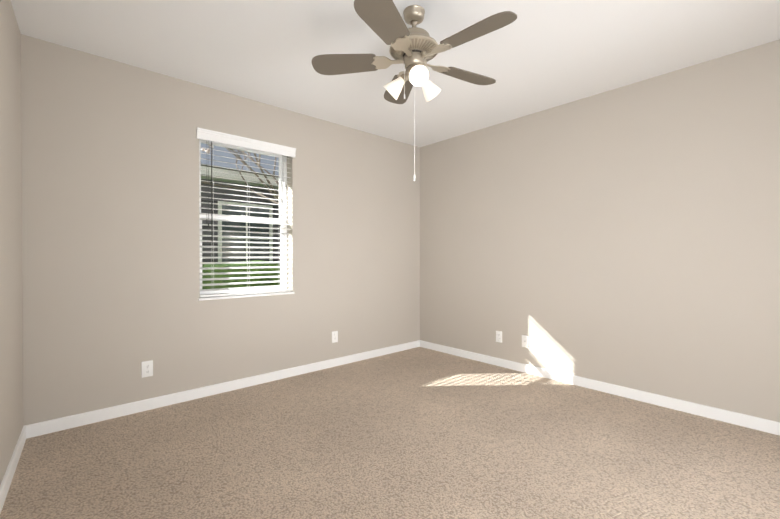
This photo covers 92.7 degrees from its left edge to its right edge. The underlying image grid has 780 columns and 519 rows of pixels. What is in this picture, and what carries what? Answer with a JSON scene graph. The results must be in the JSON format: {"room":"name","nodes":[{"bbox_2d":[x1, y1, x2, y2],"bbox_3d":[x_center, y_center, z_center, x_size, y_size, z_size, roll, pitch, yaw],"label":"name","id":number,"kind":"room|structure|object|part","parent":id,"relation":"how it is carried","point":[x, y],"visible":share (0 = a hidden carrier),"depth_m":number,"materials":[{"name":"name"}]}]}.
{"room":"empty bedroom","nodes":[
{"label":"empty bedroom","id":0,"kind":"room"},
{"bbox_2d":[0,0,23,484],"bbox_3d":[-0.753,-0.121,0.321,0.412,2.440,5.260,0,1,-42],"label":"wall","id":1,"kind":"structure","parent":0,"point":[11,356],"depth_m":1.91,"materials":[{"name":"paint"}]},
{"bbox_2d":[0,426,25,513],"bbox_3d":[-0.663,1.059,0.339,0.013,0.078,4.907,0,1,-39],"label":"baseboard","id":2,"kind":"structure","parent":1,"relation":"attached to","point":[9,473],"depth_m":1.84,"materials":[{"name":"white wood"}]},
{"bbox_2d":[21,34,419,425],"bbox_3d":[-1.035,-0.144,3.455,3.570,2.440,0.220,0,1,-42],"label":"wall","id":3,"kind":"structure","parent":0,"point":[110,229],"depth_m":2.75,"materials":[{"name":"paint"}]},
{"bbox_2d":[141,360,152,377],"bbox_3d":[-1.744,0.786,2.672,0.070,0.114,0.007,0,1,-42],"label":"electrical outlet","id":4,"kind":"object","parent":3,"relation":"attached to","point":[146,368],"visible":1,"depth_m":2.67,"materials":[{"name":"white plastic"}]},
{"bbox_2d":[25,340,419,438],"bbox_3d":[-0.922,1.037,3.409,3.475,0.078,0.013,0,1,-42],"label":"baseboard","id":5,"kind":"structure","parent":3,"relation":"attached to","point":[60,424],"depth_m":2.85,"materials":[{"name":"white wood"}]},
{"bbox_2d":[199,139,286,294],"bbox_3d":[-1.291,-0.348,3.275,0.790,1.330,0.084,0,1,-42],"label":"window","id":6,"kind":"structure","parent":3,"relation":"in","point":[282,168],"depth_m":3.38,"materials":[{"name":"white plastic"}]},
{"bbox_2d":[196,127,295,296],"bbox_3d":[-1.201,-0.361,3.175,0.830,1.314,0.094,0,1,-42],"label":"window blinds","id":7,"kind":"object","parent":6,"relation":"attached to","point":[206,135],"visible":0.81,"depth_m":3.13,"materials":[{"name":"white plastic"}]},
{"bbox_3d":[-1.433,-0.553,2.947,0.048,0.825,0.012,0,1,-42],"label":"pull cord","id":8,"kind":"part","parent":7,"relation":"part of","materials":[{"name":"grey plastic"}]},
{"bbox_2d":[198,291,294,300],"bbox_3d":[-1.223,0.309,3.204,0.814,0.019,0.128,0,1,-42],"label":"window sill","id":9,"kind":"structure","parent":3,"relation":"attached to","point":[240,296],"depth_m":3.12,"materials":[{"name":"white wood"}]},
{"bbox_2d":[332,331,337,342],"bbox_3d":[-0.554,0.779,3.741,0.070,0.114,0.007,0,1,-42],"label":"electrical outlet","id":10,"kind":"object","parent":3,"relation":"attached to","point":[334,336],"visible":1,"depth_m":3.74,"materials":[{"name":"white plastic"}]},
{"bbox_2d":[0,347,779,518],"bbox_3d":[0.728,1.150,1.539,4.120,0.120,5.440,0,1,-42],"label":"floor","id":11,"kind":"structure","parent":0,"point":[419,433],"depth_m":2.05,"materials":[{"name":"carpet"}]},
{"bbox_2d":[11,0,779,146],"bbox_3d":[0.728,-1.425,1.520,4.120,0.150,5.440,0,1,-42],"label":"ceiling","id":12,"kind":"structure","parent":0,"point":[535,56],"depth_m":2.36,"materials":[{"name":"paint"}]},
{"bbox_2d":[312,0,516,180],"bbox_3d":[0.163,-0.898,2.024,1.098,0.912,1.079,0,1,-42],"label":"ceiling fan","id":13,"kind":"object","parent":12,"relation":"hanging from","point":[414,49],"visible":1,"depth_m":1.98,"materials":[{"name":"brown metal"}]},
{"bbox_3d":[0.108,-0.752,2.058,0.102,0.619,0.024,0,1,-42],"label":"pull chain","id":14,"kind":"part","parent":13,"relation":"part of","materials":[{"name":"white metal"}]},
{"bbox_2d":[420,40,779,421],"bbox_3d":[2.022,-0.140,2.813,0.120,2.440,5.260,0,1,-42],"label":"wall","id":15,"kind":"structure","parent":0,"point":[628,236],"depth_m":2.90,"materials":[{"name":"paint"}]},
{"bbox_2d":[496,331,501,342],"bbox_3d":[1.099,0.779,3.752,0.007,0.114,0.070,0,1,-42],"label":"electrical outlet","id":16,"kind":"object","parent":15,"relation":"attached to","point":[498,336],"visible":1,"depth_m":3.75,"materials":[{"name":"white plastic"}]},
{"bbox_2d":[522,335,528,347],"bbox_3d":[1.283,0.780,3.541,0.015,0.114,0.070,0,1,-42],"label":"electrical outlet","id":17,"kind":"object","parent":15,"relation":"attached to","point":[525,340],"visible":1,"depth_m":3.54,"materials":[{"name":"white plastic"}]},
{"bbox_2d":[420,340,779,435],"bbox_3d":[2.010,1.042,2.735,0.013,0.078,4.907,0,1,-42],"label":"baseboard","id":18,"kind":"structure","parent":15,"relation":"attached to","point":[753,422],"depth_m":2.90,"materials":[{"name":"white wood"}]},
{"label":"outside","id":19,"kind":"structure","parent":0,"visible":0},
{"bbox_3d":[-10.762,1.286,19.380,70.000,0.150,36.460,0,1,-42],"label":"lawn","id":20,"kind":"structure","parent":19,"visible":0},
{"bbox_2d":[201,144,278,203],"bbox_3d":[-1.791,-1.030,7.165,4.703,4.678,2.772,0,1,-42],"label":"tree","id":21,"kind":"object","parent":20,"relation":"on","point":[251,169],"depth_m":6.67,"materials":[{"name":"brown plant"}]},
{"bbox_2d":[201,165,279,261],"bbox_3d":[-2.314,-0.649,13.848,13.800,3.820,8.940,0,1,-42],"label":"house","id":22,"kind":"structure","parent":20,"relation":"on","point":[229,181],"depth_m":7.66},
{"bbox_3d":[-0.883,-0.470,9.749,6.750,1.300,0.010,0,1,-42],"label":"glass","id":23,"kind":"part","parent":22,"relation":"part of","materials":[{"name":"grey"}]},
{"bbox_2d":[202,260,279,288],"bbox_3d":[-0.656,0.639,5.882,11.210,1.360,1.082,0,1,-42],"label":"hedge","id":24,"kind":"object","parent":20,"relation":"on","point":[240,275],"depth_m":4.42,"materials":[{"name":"green plant"}]}
]}

